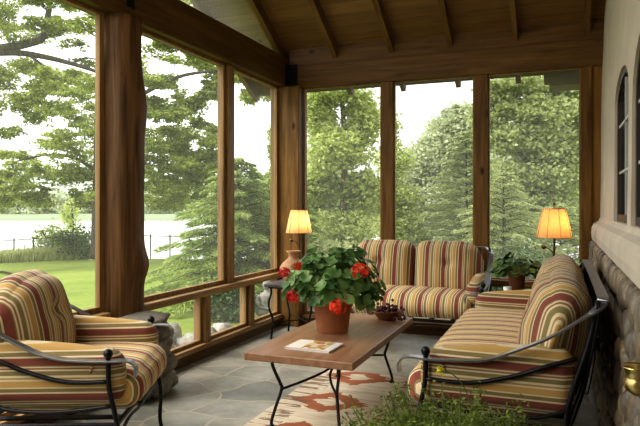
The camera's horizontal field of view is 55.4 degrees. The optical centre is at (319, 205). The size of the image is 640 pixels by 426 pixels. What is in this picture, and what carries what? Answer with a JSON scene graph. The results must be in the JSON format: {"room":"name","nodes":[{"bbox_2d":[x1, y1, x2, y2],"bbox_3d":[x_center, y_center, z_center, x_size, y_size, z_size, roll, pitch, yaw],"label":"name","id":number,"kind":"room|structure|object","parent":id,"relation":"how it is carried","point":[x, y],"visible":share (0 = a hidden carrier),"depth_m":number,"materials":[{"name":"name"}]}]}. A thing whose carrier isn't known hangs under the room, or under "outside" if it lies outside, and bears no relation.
{"room":"sunroom","nodes":[
{"label":"sunroom","id":0,"kind":"room"},
{"bbox_2d":[54,325,597,425],"bbox_3d":[-0.167,1.350,2.715,3.480,0.160,7.330,0,0,21],"label":"floor","id":1,"kind":"structure","parent":0,"point":[222,388],"depth_m":4.27,"materials":[{"name":"stone"}]},
{"bbox_2d":[0,269,173,425],"bbox_3d":[-1.243,0.798,3.042,0.858,0.951,0.846,0,0,-2],"label":"armchair","id":2,"kind":"object","parent":1,"relation":"on","point":[54,360],"visible":1,"depth_m":2.72,"materials":[{"name":"fabric"}]},
{"bbox_2d":[0,269,75,342],"bbox_3d":[-1.431,0.583,3.034,0.331,0.519,0.692,0,0,-2],"label":"cushion","id":3,"kind":"object","parent":2,"relation":"on","point":[35,307],"depth_m":2.87,"materials":[{"name":"fabric"}]},
{"bbox_2d":[0,340,126,405],"bbox_3d":[-1.196,0.743,2.731,0.650,0.292,0.144,0,0,-2],"label":"cushion","id":4,"kind":"object","parent":2,"relation":"on","point":[16,388],"depth_m":2.67,"materials":[{"name":"fabric"}]},
{"bbox_2d":[7,342,166,409],"bbox_3d":[-1.145,0.835,3.046,0.659,0.226,0.673,0,0,-2],"label":"seat cushion","id":5,"kind":"object","parent":2,"relation":"on","point":[151,359],"depth_m":2.84,"materials":[{"name":"fabric"}]},
{"bbox_2d":[73,315,157,343],"bbox_3d":[-1.223,0.743,3.356,0.650,0.292,0.144,0,0,-2],"label":"cushion","id":6,"kind":"object","parent":2,"relation":"on","point":[89,328],"depth_m":3.31,"materials":[{"name":"fabric"}]},
{"bbox_2d":[119,310,177,401],"bbox_3d":[-1.249,0.998,4.132,0.536,0.578,0.549,0,0,21],"label":"stone pier","id":7,"kind":"object","parent":1,"relation":"on","point":[169,379],"visible":0.16,"depth_m":4.07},
{"bbox_2d":[104,12,148,317],"bbox_3d":[-1.334,-0.250,4.152,0.326,2.040,0.312,0,0,-42],"label":"log post","id":8,"kind":"object","parent":7,"relation":"on","point":[126,260],"visible":0.8,"depth_m":4.02,"materials":[{"name":"brown wood"}]},
{"bbox_2d":[56,0,288,87],"bbox_3d":[-1.715,-1.425,3.314,0.200,0.310,7.310,0,0,21],"label":"beam","id":9,"kind":"structure","parent":8,"relation":"on","point":[176,21],"depth_m":4.96,"materials":[{"name":"brown wood"}]},
{"bbox_2d":[126,0,134,9],"bbox_3d":[-1.282,-1.455,4.127,0.007,0.230,0.080,0,0,21],"label":"strap","id":10,"kind":"object","parent":9,"relation":"attached to","point":[129,3],"visible":1,"depth_m":4.13,"materials":[{"name":"black metal"}]},
{"bbox_2d":[285,64,296,85],"bbox_3d":[-0.304,-1.387,6.471,0.109,0.235,0.079,0,0,21],"label":"bracket","id":11,"kind":"object","parent":9,"relation":"attached to","point":[290,70],"visible":0.85,"depth_m":6.49,"materials":[{"name":"black metal"}]},
{"bbox_2d":[21,318,280,422],"bbox_3d":[-1.747,1.228,3.252,0.105,0.085,7.170,0,0,21],"label":"baseboard","id":12,"kind":"structure","parent":1,"relation":"on","point":[204,353],"depth_m":5.29,"materials":[{"name":"brown wood"}]},
{"bbox_2d":[0,298,282,423],"bbox_3d":[-1.745,0.967,3.251,0.150,0.436,7.170,0,0,21],"label":"window","id":13,"kind":"structure","parent":12,"relation":"on","point":[198,340],"depth_m":5.09,"materials":[{"name":"brown wood"}]},
{"bbox_2d":[0,412,15,415],"bbox_3d":[-1.729,0.947,3.277,0.040,0.396,0.705,0,0,21],"label":"window","id":14,"kind":"structure","parent":13,"relation":"on","point":[4,413],"depth_m":3.31,"materials":[{"name":"brown wood"}]},
{"bbox_2d":[194,295,210,342],"bbox_3d":[-0.997,0.947,5.165,0.120,0.396,0.085,0,0,21],"label":"post","id":15,"kind":"object","parent":13,"relation":"on","point":[206,301],"visible":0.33,"depth_m":5.13,"materials":[{"name":"brown wood"}]},
{"bbox_2d":[144,271,280,310],"bbox_3d":[-0.871,0.722,5.443,0.170,0.055,2.450,0,0,21],"label":"sill","id":16,"kind":"structure","parent":15,"relation":"on","point":[179,298],"depth_m":5.04,"materials":[{"name":"brown wood"}]},
{"bbox_2d":[142,29,225,301],"bbox_3d":[-1.096,-0.288,4.884,0.040,1.964,1.285,0,0,21],"label":"window","id":17,"kind":"structure","parent":16,"relation":"on","point":[222,280],"depth_m":5.44,"materials":[{"name":"brown wood"}]},
{"bbox_2d":[218,64,233,282],"bbox_3d":[-0.852,-0.288,5.532,0.120,1.964,0.100,0,0,21],"label":"post","id":18,"kind":"object","parent":16,"relation":"on","point":[229,68],"visible":0.65,"depth_m":5.49,"materials":[{"name":"brown wood"}]},
{"bbox_2d":[234,68,278,280],"bbox_3d":[-0.641,-0.288,6.040,0.040,1.964,1.000,0,0,21],"label":"window","id":19,"kind":"structure","parent":16,"relation":"on","point":[276,88],"depth_m":6.46,"materials":[{"name":"brown wood"}]},
{"bbox_2d":[211,286,247,338],"bbox_3d":[-0.842,0.947,5.531,0.040,0.396,0.710,0,0,21],"label":"window frame","id":20,"kind":"structure","parent":13,"relation":"on","point":[244,289],"depth_m":5.82,"materials":[{"name":"brown wood"}]},
{"bbox_2d":[240,284,254,324],"bbox_3d":[-0.705,0.947,5.904,0.120,0.396,0.085,0,0,21],"label":"post","id":21,"kind":"object","parent":13,"relation":"on","point":[251,288],"visible":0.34,"depth_m":5.88,"materials":[{"name":"brown wood"}]},
{"bbox_2d":[255,278,278,321],"bbox_3d":[-0.569,0.947,6.223,0.040,0.396,0.608,0,0,21],"label":"window","id":22,"kind":"structure","parent":13,"relation":"on","point":[276,291],"depth_m":6.47,"materials":[{"name":"brown wood"}]},
{"bbox_2d":[270,85,306,326],"bbox_3d":[-0.336,0.000,6.576,0.335,2.540,0.230,0,0,21],"label":"post","id":23,"kind":"object","parent":1,"relation":"on","point":[291,98],"visible":0.56,"depth_m":6.46,"materials":[{"name":"brown wood"}]},
{"bbox_2d":[297,38,603,90],"bbox_3d":[1.200,-1.370,6.008,3.250,0.240,0.160,0,0,21],"label":"beam","id":24,"kind":"structure","parent":23,"relation":"on","point":[589,52],"depth_m":5.88,"materials":[{"name":"brown wood"}]},
{"bbox_2d":[289,18,603,65],"bbox_3d":[1.202,-1.591,6.013,3.250,0.198,0.110,0,0,21],"label":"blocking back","id":25,"kind":"structure","parent":24,"relation":"on","point":[568,30],"depth_m":5.90,"materials":[{"name":"brown wood"}]},
{"bbox_2d":[264,279,314,338],"bbox_3d":[-0.208,1.006,5.939,0.500,0.531,0.500,0,0,21],"label":"end table","id":26,"kind":"object","parent":1,"relation":"on","point":[277,284],"visible":0.44,"depth_m":5.82,"materials":[{"name":"metal"}]},
{"bbox_2d":[280,250,302,280],"bbox_3d":[-0.255,0.584,5.834,0.264,0.313,0.264,0,0,21],"label":"clay vase","id":27,"kind":"object","parent":26,"relation":"on","point":[293,254],"visible":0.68,"depth_m":5.78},
{"bbox_2d":[286,205,311,258],"bbox_3d":[-0.209,0.365,6.085,0.266,0.750,0.266,0,0,21],"label":"table lamp","id":28,"kind":"object","parent":26,"relation":"on","point":[298,220],"visible":0.84,"depth_m":6.00,"materials":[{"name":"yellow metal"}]},
{"bbox_2d":[243,369,453,425],"bbox_3d":[0.217,1.264,3.676,1.100,0.009,1.840,0,0,21],"label":"woven rug","id":29,"kind":"object","parent":1,"relation":"on","point":[313,403],"visible":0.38,"depth_m":3.93,"materials":[{"name":"fabric"}]},
{"bbox_2d":[244,313,412,425],"bbox_3d":[0.130,1.040,3.947,0.642,0.443,1.400,0,0,21],"label":"coffee table","id":30,"kind":"object","parent":29,"relation":"on","point":[366,335],"visible":0.94,"depth_m":3.58,"materials":[{"name":"brown wood"}]},
{"bbox_2d":[285,339,342,352],"bbox_3d":[-0.033,0.811,3.533,0.276,0.014,0.216,0,0,24],"label":"magazine","id":31,"kind":"object","parent":30,"relation":"on","point":[302,344],"visible":1,"depth_m":3.49,"materials":[{"name":"paper"}]},
{"bbox_2d":[278,245,385,333],"bbox_3d":[0.088,0.536,3.984,0.674,0.564,0.675,0,0,25],"label":"geranium","id":32,"kind":"object","parent":30,"relation":"on","point":[319,275],"visible":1,"depth_m":3.81,"materials":[{"name":"plant"}]},
{"bbox_2d":[314,298,352,333],"bbox_3d":[0.082,0.719,3.987,0.268,0.199,0.268,0,0,21],"label":"pot","id":33,"kind":"object","parent":30,"relation":"on","point":[327,322],"depth_m":3.89,"materials":[{"name":"ceramic"}]},
{"bbox_2d":[372,308,400,320],"bbox_3d":[0.480,0.785,4.411,0.213,0.065,0.213,0,0,21],"label":"fruit bowl","id":34,"kind":"object","parent":30,"relation":"on","point":[380,315],"visible":0.69,"depth_m":4.34,"materials":[{"name":"brown wood"}]},
{"bbox_2d":[371,298,391,312],"bbox_3d":[0.442,0.723,4.424,0.173,0.132,0.156,0,0,3],"label":"grape bunch","id":35,"kind":"object","parent":34,"relation":"in","point":[381,308],"visible":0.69,"depth_m":4.40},
{"bbox_2d":[384,298,402,312],"bbox_3d":[0.527,0.727,4.393,0.140,0.120,0.152,0,0,5],"label":"grape bunch","id":36,"kind":"object","parent":34,"relation":"in","point":[394,307],"visible":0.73,"depth_m":4.38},
{"bbox_2d":[394,308,405,320],"bbox_3d":[0.574,0.773,4.322,0.083,0.090,0.115,0,0,21],"label":"grape bunch","id":37,"kind":"object","parent":30,"relation":"on","point":[398,316],"visible":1,"depth_m":4.31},
{"bbox_2d":[339,240,493,326],"bbox_3d":[0.810,0.798,5.507,1.405,0.952,0.872,0,0,21],"label":"loveseat","id":38,"kind":"object","parent":1,"relation":"on","point":[432,280],"visible":0.63,"depth_m":5.46,"materials":[{"name":"fabric"}]},
{"bbox_2d":[355,240,415,284],"bbox_3d":[0.598,0.582,5.828,0.622,0.519,0.333,0,0,21],"label":"cushion","id":39,"kind":"object","parent":38,"relation":"on","point":[395,260],"depth_m":5.68,"materials":[{"name":"fabric"}]},
{"bbox_2d":[344,284,473,318],"bbox_3d":[0.778,0.835,5.427,1.233,0.226,0.699,0,0,21],"label":"seat cushion","id":40,"kind":"object","parent":38,"relation":"on","point":[432,301],"depth_m":5.08,"materials":[{"name":"fabric"}]},
{"bbox_2d":[414,241,483,288],"bbox_3d":[1.183,0.583,5.596,0.622,0.519,0.334,0,0,21],"label":"cushion","id":41,"kind":"object","parent":38,"relation":"on","point":[441,264],"depth_m":5.49,"materials":[{"name":"fabric"}]},
{"bbox_2d":[466,273,486,307],"bbox_3d":[1.354,0.743,5.271,0.144,0.292,0.650,0,0,21],"label":"cushion","id":42,"kind":"object","parent":38,"relation":"on","point":[474,281],"depth_m":5.05,"materials":[{"name":"fabric"}]},
{"bbox_2d":[337,366,544,425],"bbox_3d":[0.407,0.900,2.031,0.787,0.740,0.829,0,0,25],"label":"plant","id":43,"kind":"object","parent":1,"relation":"on","point":[429,417],"visible":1,"depth_m":2.13,"materials":[{"name":"plant"}]},
{"bbox_2d":[397,254,608,425],"bbox_3d":[1.133,0.798,3.547,0.872,0.952,2.095,0,0,21],"label":"sofa","id":44,"kind":"object","parent":1,"relation":"on","point":[537,343],"visible":0.98,"depth_m":2.65,"materials":[{"name":"fabric"}]},
{"bbox_2d":[408,308,542,415],"bbox_3d":[1.054,0.835,3.578,0.699,0.226,1.923,0,0,21],"label":"seat cushion","id":45,"kind":"object","parent":44,"relation":"on","point":[476,325],"depth_m":3.49,"materials":[{"name":"fabric"}]},
{"bbox_2d":[421,344,574,413],"bbox_3d":[0.770,0.743,2.681,0.650,0.292,0.144,0,0,21],"label":"cushion","id":46,"kind":"object","parent":44,"relation":"on","point":[551,390],"depth_m":2.60,"materials":[{"name":"fabric"}]},
{"bbox_2d":[475,290,530,309],"bbox_3d":[1.458,0.743,4.427,0.650,0.292,0.144,0,0,21],"label":"cushion","id":47,"kind":"object","parent":44,"relation":"on","point":[508,299],"depth_m":4.42,"materials":[{"name":"fabric"}]},
{"bbox_2d":[517,266,592,372],"bbox_3d":[1.158,0.582,3.013,0.335,0.520,0.967,0,0,21],"label":"cushion","id":48,"kind":"object","parent":44,"relation":"on","point":[558,297],"depth_m":2.65,"materials":[{"name":"fabric"}]},
{"bbox_2d":[531,254,583,290],"bbox_3d":[1.517,0.582,3.919,0.334,0.520,0.967,0,0,21],"label":"cushion","id":49,"kind":"object","parent":44,"relation":"on","point":[559,259],"depth_m":3.71,"materials":[{"name":"fabric"}]},
{"bbox_3d":[1.751,0.996,4.867,0.540,0.551,0.500,0,0,21],"label":"end table","id":50,"kind":"object","parent":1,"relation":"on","visible":0},
{"bbox_2d":[503,286,511,290],"bbox_3d":[1.474,0.677,4.793,0.066,0.086,0.066,0,0,21],"label":"cup","id":51,"kind":"object","parent":50,"relation":"on","point":[505,288],"visible":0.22,"depth_m":4.77,"materials":[{"name":"ceramic"}]},
{"bbox_2d":[484,252,540,289],"bbox_3d":[1.576,0.545,4.897,0.501,0.350,0.495,0,0,21],"label":"potted plant","id":52,"kind":"object","parent":50,"relation":"on","point":[516,271],"visible":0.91,"depth_m":4.81,"materials":[{"name":"green plant"}]},
{"bbox_2d":[536,202,571,255],"bbox_3d":[1.838,0.345,4.790,0.266,0.750,0.266,0,0,21],"label":"table lamp","id":53,"kind":"object","parent":50,"relation":"on","point":[554,222],"visible":0.84,"depth_m":4.71,"materials":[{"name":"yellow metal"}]},
{"bbox_2d":[203,0,605,95],"bbox_3d":[0.773,-2.592,4.458,5.030,2.533,4.348,0,0,21],"label":"ceiling","id":54,"kind":"structure","parent":0,"point":[295,23],"depth_m":5.95,"materials":[{"name":"wood"}]},
{"bbox_2d":[190,0,259,101],"bbox_3d":[-1.540,-2.535,5.312,0.050,2.583,4.356,0,0,21],"label":"rafter","id":55,"kind":"object","parent":54,"relation":"attached to","point":[199,5],"visible":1,"depth_m":6.99,"materials":[{"name":"brown wood"}]},
{"bbox_2d":[258,90,269,94],"bbox_3d":[-0.543,-1.420,7.216,0.580,0.180,0.030,0,0,21],"label":"trim","id":56,"kind":"structure","parent":54,"relation":"attached to","point":[261,92],"depth_m":7.25,"materials":[{"name":"brown wood"}]},
{"bbox_2d":[248,0,288,58],"bbox_3d":[-0.982,-2.535,5.093,0.050,2.583,4.356,0,0,21],"label":"rafter","id":57,"kind":"object","parent":54,"relation":"attached to","point":[256,5],"depth_m":6.20,"materials":[{"name":"brown wood"}]},
{"bbox_2d":[308,0,354,94],"bbox_3d":[-0.428,-2.535,4.874,0.050,2.583,4.356,0,0,21],"label":"rafter","id":58,"kind":"object","parent":54,"relation":"attached to","point":[316,7],"visible":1,"depth_m":6.06,"materials":[{"name":"brown wood"}]},
{"bbox_2d":[372,0,406,91],"bbox_3d":[0.130,-2.535,4.654,0.050,2.583,4.356,0,0,21],"label":"rafter","id":59,"kind":"object","parent":54,"relation":"attached to","point":[378,5],"visible":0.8,"depth_m":5.89,"materials":[{"name":"brown wood"}]},
{"bbox_2d":[438,0,461,87],"bbox_3d":[0.678,-2.535,4.439,0.050,2.583,4.356,0,0,21],"label":"rafter","id":60,"kind":"object","parent":54,"relation":"attached to","point":[443,7],"visible":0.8,"depth_m":5.72,"materials":[{"name":"brown wood"}]},
{"bbox_2d":[509,0,520,83],"bbox_3d":[1.238,-2.535,4.218,0.050,2.583,4.356,0,0,21],"label":"rafter","id":61,"kind":"object","parent":54,"relation":"attached to","point":[512,3],"visible":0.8,"depth_m":5.53,"materials":[{"name":"brown wood"}]},
{"bbox_2d":[544,70,578,91],"bbox_3d":[2.382,-1.255,5.994,0.340,0.190,0.340,0,0,21],"label":"soffit","id":62,"kind":"structure","parent":54,"relation":"attached to","point":[565,80],"depth_m":5.86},
{"bbox_2d":[584,0,591,33],"bbox_3d":[1.811,-2.535,3.992,0.050,2.583,4.356,0,0,21],"label":"rafter","id":63,"kind":"object","parent":54,"relation":"attached to","point":[587,5],"depth_m":5.33,"materials":[{"name":"brown wood"}]},
{"bbox_2d":[592,66,601,224],"bbox_3d":[2.630,0.010,5.445,0.378,2.520,0.080,0,0,21],"label":"wall","id":64,"kind":"structure","parent":0,"point":[597,70],"depth_m":5.46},
{"bbox_2d":[304,83,380,254],"bbox_3d":[0.233,-0.278,6.368,0.856,1.944,0.040,0,0,21],"label":"window","id":65,"kind":"structure","parent":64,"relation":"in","point":[374,83],"depth_m":6.50,"materials":[{"name":"brown wood"}]},
{"bbox_2d":[303,318,447,335],"bbox_3d":[1.180,1.228,6.003,2.885,0.085,0.105,0,0,21],"label":"baseboard","id":66,"kind":"structure","parent":64,"relation":"attached to","point":[419,330],"depth_m":6.01,"materials":[{"name":"brown wood"}]},
{"bbox_2d":[302,300,452,328],"bbox_3d":[1.179,0.967,6.000,2.885,0.436,0.150,0,0,21],"label":"window","id":67,"kind":"structure","parent":64,"relation":"in","point":[306,310],"depth_m":6.05,"materials":[{"name":"brown wood"}]},
{"bbox_2d":[381,81,393,239],"bbox_3d":[0.693,-0.052,6.194,0.127,2.395,0.125,0,0,21],"label":"post","id":68,"kind":"object","parent":67,"relation":"on","point":[387,88],"visible":0.45,"depth_m":6.14,"materials":[{"name":"brown wood"}]},
{"bbox_2d":[474,74,487,271],"bbox_3d":[1.550,-0.052,5.857,0.130,2.395,0.125,0,0,21],"label":"post","id":69,"kind":"object","parent":67,"relation":"on","point":[480,81],"visible":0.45,"depth_m":5.79,"materials":[{"name":"brown wood"}]},
{"bbox_2d":[581,66,591,269],"bbox_3d":[2.408,-0.052,5.519,0.089,2.395,0.125,0,0,21],"label":"post","id":70,"kind":"object","parent":67,"relation":"on","point":[586,72],"visible":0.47,"depth_m":5.46,"materials":[{"name":"brown wood"}]},
{"bbox_2d":[394,76,473,243],"bbox_3d":[1.118,-0.278,6.019,0.793,1.944,0.040,0,0,21],"label":"window","id":71,"kind":"structure","parent":64,"relation":"in","point":[465,76],"depth_m":6.14,"materials":[{"name":"brown wood"}]},
{"bbox_2d":[491,279,533,287],"bbox_3d":[1.175,0.722,5.991,2.885,0.055,0.170,0,0,21],"label":"sill","id":72,"kind":"structure","parent":64,"relation":"attached to","point":[494,282],"depth_m":5.69,"materials":[{"name":"brown wood"}]},
{"bbox_2d":[488,68,580,280],"bbox_3d":[1.986,-0.278,5.677,0.812,1.944,0.040,0,0,21],"label":"window","id":73,"kind":"structure","parent":64,"relation":"in","point":[570,68],"depth_m":5.66,"materials":[{"name":"brown wood"}]},
{"bbox_2d":[588,240,639,425],"bbox_3d":[1.511,0.800,3.106,0.156,1.008,5.112,0,0,21],"label":"wall","id":74,"kind":"structure","parent":0,"point":[618,331],"depth_m":2.78,"materials":[{"name":"stone"}]},
{"bbox_2d":[621,362,639,397],"bbox_3d":[0.818,0.456,1.543,0.103,0.100,0.082,0,0,21],"label":"brass sconce","id":75,"kind":"object","parent":74,"relation":"attached to","point":[631,382],"visible":1,"depth_m":1.53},
{"bbox_3d":[1.728,0.850,3.785,0.030,0.080,0.070,0,0,21],"label":"outlet box","id":76,"kind":"object","parent":74,"relation":"attached to","visible":0},
{"bbox_2d":[579,344,595,394],"bbox_3d":[1.776,1.057,4.053,0.026,0.423,0.563,0,0,11],"label":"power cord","id":77,"kind":"object","parent":76,"relation":"hanging from","point":[595,344],"visible":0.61,"depth_m":3.89,"materials":[{"name":"rubber"}]},
{"bbox_2d":[591,0,639,288],"bbox_3d":[1.313,-2.007,2.057,0.425,4.645,7.190,0,0,21],"label":"wall","id":78,"kind":"structure","parent":0,"point":[621,46],"depth_m":3.79,"materials":[{"name":"paint"}]},
{"bbox_2d":[612,66,628,226],"bbox_3d":[1.844,-0.347,3.637,0.115,0.945,0.920,0,0,21],"label":"window","id":79,"kind":"structure","parent":78,"relation":"in","point":[622,101],"depth_m":3.89,"materials":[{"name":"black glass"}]},
{"bbox_2d":[619,77,627,214],"bbox_3d":[1.830,-0.357,3.643,0.016,0.825,0.780,0,0,21],"label":"grille","id":80,"kind":"object","parent":79,"relation":"attached to","point":[623,85],"depth_m":3.89,"materials":[{"name":"paint"}]},
{"bbox_2d":[629,50,639,230],"bbox_3d":[1.408,-0.352,2.530,0.115,0.955,1.180,0,0,21],"label":"window","id":81,"kind":"structure","parent":78,"relation":"in","point":[637,99],"depth_m":3.02,"materials":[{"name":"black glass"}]},
{"label":"outside","id":82,"kind":"structure","parent":0,"visible":0},
{"bbox_2d":[0,212,201,220],"bbox_3d":[-31.426,3.680,219.033,458.833,3.181,207.323,0,0,21],"label":"shore","id":83,"kind":"structure","parent":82,"point":[3,217],"depth_m":178.01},
{"bbox_2d":[0,182,215,213],"bbox_3d":[-4.208,-1.774,191.520,207.916,17.693,100.889,0,0,21],"label":"treeline","id":84,"kind":"object","parent":83,"relation":"on","point":[57,207],"visible":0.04,"depth_m":185.78,"materials":[{"name":"green plant"}]},
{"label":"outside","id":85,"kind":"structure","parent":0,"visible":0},
{"bbox_2d":[308,303,457,319],"bbox_3d":[2.393,1.472,8.531,6.200,0.364,5.370,0,0,21],"label":"bed","id":86,"kind":"object","parent":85,"point":[308,303],"depth_m":7.63,"materials":[{"name":"metal"}]},
{"bbox_2d":[307,88,379,250],"bbox_3d":[0.418,-0.865,11.006,1.930,4.982,1.974,0,0,-16],"label":"birch tree","id":87,"kind":"object","parent":86,"relation":"on","point":[344,146],"visible":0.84,"depth_m":10.76,"materials":[{"name":"green plant"}]},
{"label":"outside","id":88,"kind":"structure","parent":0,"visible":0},
{"bbox_2d":[0,159,401,211],"bbox_3d":[-45.903,-9.333,319.936,670.206,29.205,302.831,0,0,21],"label":"hills","id":89,"kind":"structure","parent":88,"point":[1,161],"depth_m":260.02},
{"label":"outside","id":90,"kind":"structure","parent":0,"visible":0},
{"bbox_2d":[0,221,578,263],"bbox_3d":[-54.984,4.320,215.120,540.000,0.001,480.000,0,0,21],"label":"lake","id":91,"kind":"structure","parent":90,"point":[9,230],"depth_m":103.35,"materials":[{"name":"white liquid"}]},
{"bbox_2d":[455,149,577,248],"bbox_3d":[14.825,-0.322,44.764,10.296,9.186,8.528,0,0,2],"label":"broad tree","id":92,"kind":"object","parent":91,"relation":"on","point":[496,156],"visible":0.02,"depth_m":44.40,"materials":[{"name":"green plant"}]},
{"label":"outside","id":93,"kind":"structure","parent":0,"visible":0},
{"bbox_2d":[0,258,308,335],"bbox_3d":[-20.583,4.295,29.603,120.000,5.950,80.000,0,0,21],"label":"lawn","id":94,"kind":"structure","parent":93,"point":[77,277],"depth_m":16.99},
{"bbox_2d":[0,245,89,262],"bbox_3d":[-15.359,2.692,32.971,7.058,1.590,1.961,0,0,0],"label":"grass","id":95,"kind":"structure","parent":94,"relation":"on","point":[36,254],"depth_m":32.26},
{"bbox_2d":[0,0,94,139],"bbox_3d":[-12.541,-3.834,23.298,10.874,12.998,7.355,0,0,-1],"label":"oak tree","id":96,"kind":"object","parent":94,"relation":"on","point":[52,82],"visible":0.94,"depth_m":22.45,"materials":[{"name":"green plant"}]},
{"bbox_2d":[24,218,72,247],"bbox_3d":[-14.624,1.873,33.671,2.953,2.474,2.496,0,0,-10],"label":"shrub","id":97,"kind":"object","parent":94,"relation":"on","point":[49,231],"visible":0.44,"depth_m":33.19,"materials":[{"name":"green plant"}]},
{"bbox_2d":[44,221,90,259],"bbox_3d":[-13.008,1.887,32.499,3.361,2.129,2.880,0,0,21],"label":"shrub","id":98,"kind":"object","parent":94,"relation":"on","point":[81,240],"visible":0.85,"depth_m":32.05,"materials":[{"name":"green plant"}]},
{"bbox_2d":[59,198,85,240],"bbox_3d":[-15.429,1.609,38.096,1.681,4.482,1.491,0,0,-18],"label":"young tree","id":99,"kind":"object","parent":94,"relation":"on","point":[67,219],"visible":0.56,"depth_m":37.82,"materials":[{"name":"green plant"}]},
{"bbox_2d":[0,234,253,257],"bbox_3d":[-10.225,2.322,33.000,14.853,1.736,0.084,0,0,0],"label":"fence","id":100,"kind":"object","parent":94,"relation":"on","point":[150,235],"visible":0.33,"depth_m":33.00,"materials":[{"name":"metal"}]},
{"bbox_2d":[0,0,269,258],"bbox_3d":[-10.949,-5.973,28.852,21.789,17.180,8.640,0,0,25],"label":"oak tree","id":101,"kind":"object","parent":94,"relation":"on","point":[194,166],"visible":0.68,"depth_m":27.09,"materials":[{"name":"green plant"}]},
{"bbox_2d":[168,322,181,343],"bbox_3d":[-1.408,1.211,5.426,0.443,0.375,0.492,0,0,21],"label":"rock","id":102,"kind":"object","parent":94,"relation":"on","point":[177,329],"visible":0.07,"depth_m":5.42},
{"bbox_2d":[174,333,193,345],"bbox_3d":[-1.163,1.240,5.357,0.336,0.236,0.273,0,0,21],"label":"rock","id":103,"kind":"object","parent":94,"relation":"on","point":[188,337],"visible":0.29,"depth_m":5.28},
{"bbox_2d":[213,323,232,331],"bbox_3d":[-0.959,1.258,6.012,0.250,0.227,0.298,0,0,21],"label":"rock","id":104,"kind":"object","parent":94,"relation":"on","point":[218,326],"visible":0.41,"depth_m":5.95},
{"bbox_2d":[190,277,265,322],"bbox_3d":[-1.107,1.126,7.229,0.915,0.563,0.966,0,0,21],"label":"shrub","id":105,"kind":"object","parent":94,"relation":"on","point":[227,304],"visible":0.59,"depth_m":7.09,"materials":[{"name":"green plant"}]},
{"bbox_2d":[144,156,314,317],"bbox_3d":[-1.312,0.368,8.897,2.880,2.213,2.941,0,0,31],"label":"tree","id":106,"kind":"object","parent":94,"relation":"on","point":[242,194],"visible":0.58,"depth_m":8.71,"materials":[{"name":"green plant"}]},
{"bbox_2d":[207,125,269,248],"bbox_3d":[-1.678,-0.197,14.967,2.187,4.064,1.983,0,0,-27],"label":"leafy tree","id":107,"kind":"object","parent":94,"relation":"on","point":[267,131],"visible":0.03,"depth_m":14.91,"materials":[{"name":"green plant"}]},
{"bbox_2d":[255,280,269,316],"bbox_3d":[-0.638,1.109,7.344,0.281,0.499,0.216,0,0,-9],"label":"statue","id":108,"kind":"object","parent":94,"relation":"on","point":[264,296],"visible":0.47,"depth_m":7.27,"materials":[{"name":"stone"}]},
{"bbox_2d":[235,169,331,290],"bbox_3d":[-0.587,0.415,9.822,2.149,2.253,2.076,0,0,-14],"label":"tree","id":109,"kind":"object","parent":94,"relation":"on","point":[267,176],"visible":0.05,"depth_m":9.67,"materials":[{"name":"green plant"}]},
{"bbox_2d":[264,234,365,260],"bbox_3d":[0.228,0.991,9.121,2.358,1.153,2.000,0,0,21],"label":"shrub","id":110,"kind":"object","parent":94,"relation":"on","point":[337,244],"visible":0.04,"depth_m":9.20,"materials":[{"name":"green plant"}]},
{"bbox_2d":[307,151,379,253],"bbox_3d":[0.522,-0.068,23.871,5.270,5.064,5.427,0,0,-40],"label":"maple tree","id":111,"kind":"object","parent":94,"relation":"on","point":[336,203],"visible":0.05,"depth_m":23.27,"materials":[{"name":"green plant"}]},
{"bbox_2d":[372,108,432,247],"bbox_3d":[1.751,-0.181,12.967,1.536,3.941,1.424,0,0,29],"label":"leafy sapling","id":112,"kind":"object","parent":94,"relation":"on","point":[407,228],"visible":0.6,"depth_m":12.77,"materials":[{"name":"green plant"}]},
{"bbox_2d":[398,100,493,239],"bbox_3d":[12.414,-3.010,60.021,13.292,14.704,13.036,0,0,42],"label":"round tree","id":113,"kind":"object","parent":94,"relation":"on","point":[440,131],"visible":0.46,"depth_m":58.12,"materials":[{"name":"green plant"}]},
{"bbox_2d":[412,130,526,257],"bbox_3d":[3.011,0.127,12.577,2.510,3.366,2.729,0,0,-27],"label":"conifer","id":114,"kind":"object","parent":94,"relation":"on","point":[461,178],"visible":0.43,"depth_m":12.43,"materials":[{"name":"green plant"}]},
{"bbox_2d":[451,171,565,290],"bbox_3d":[2.854,0.532,9.466,2.194,2.160,2.152,0,0,-7],"label":"tree","id":115,"kind":"object","parent":94,"relation":"on","point":[514,233],"visible":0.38,"depth_m":9.40,"materials":[{"name":"green plant"}]},
{"bbox_2d":[466,75,578,250],"bbox_3d":[5.953,-0.956,17.098,4.444,6.239,3.246,0,0,-18],"label":"shade tree","id":116,"kind":"object","parent":94,"relation":"on","point":[535,130],"visible":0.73,"depth_m":16.43,"materials":[{"name":"green plant"}]},
{"bbox_2d":[491,239,569,290],"bbox_3d":[2.755,1.030,8.147,1.890,1.171,1.866,0,0,21],"label":"shrub","id":117,"kind":"object","parent":94,"relation":"on","point":[541,260],"visible":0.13,"depth_m":8.09,"materials":[{"name":"green plant"}]},
{"bbox_2d":[519,201,578,264],"bbox_3d":[4.021,0.791,10.009,2.178,1.762,2.184,0,0,-37],"label":"tree","id":118,"kind":"object","parent":94,"relation":"on","point":[572,246],"visible":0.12,"depth_m":9.85,"materials":[{"name":"green plant"}]},
{"bbox_3d":[-2.752,0.947,0.708,0.120,0.396,0.085,0,0,21],"label":"post","id":119,"kind":"object","parent":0,"visible":0},
{"bbox_2d":[92,312,110,316],"bbox_3d":[-2.243,0.722,1.958,0.170,0.055,4.400,0,0,21],"label":"sill","id":120,"kind":"structure","parent":119,"relation":"on","point":[101,314],"depth_m":3.94,"materials":[{"name":"brown wood"}]},
{"bbox_2d":[60,0,103,314],"bbox_3d":[-1.677,-0.288,3.409,0.040,1.964,1.315,0,0,21],"label":"window","id":121,"kind":"structure","parent":120,"relation":"on","point":[99,16],"depth_m":3.98,"materials":[{"name":"brown wood"}]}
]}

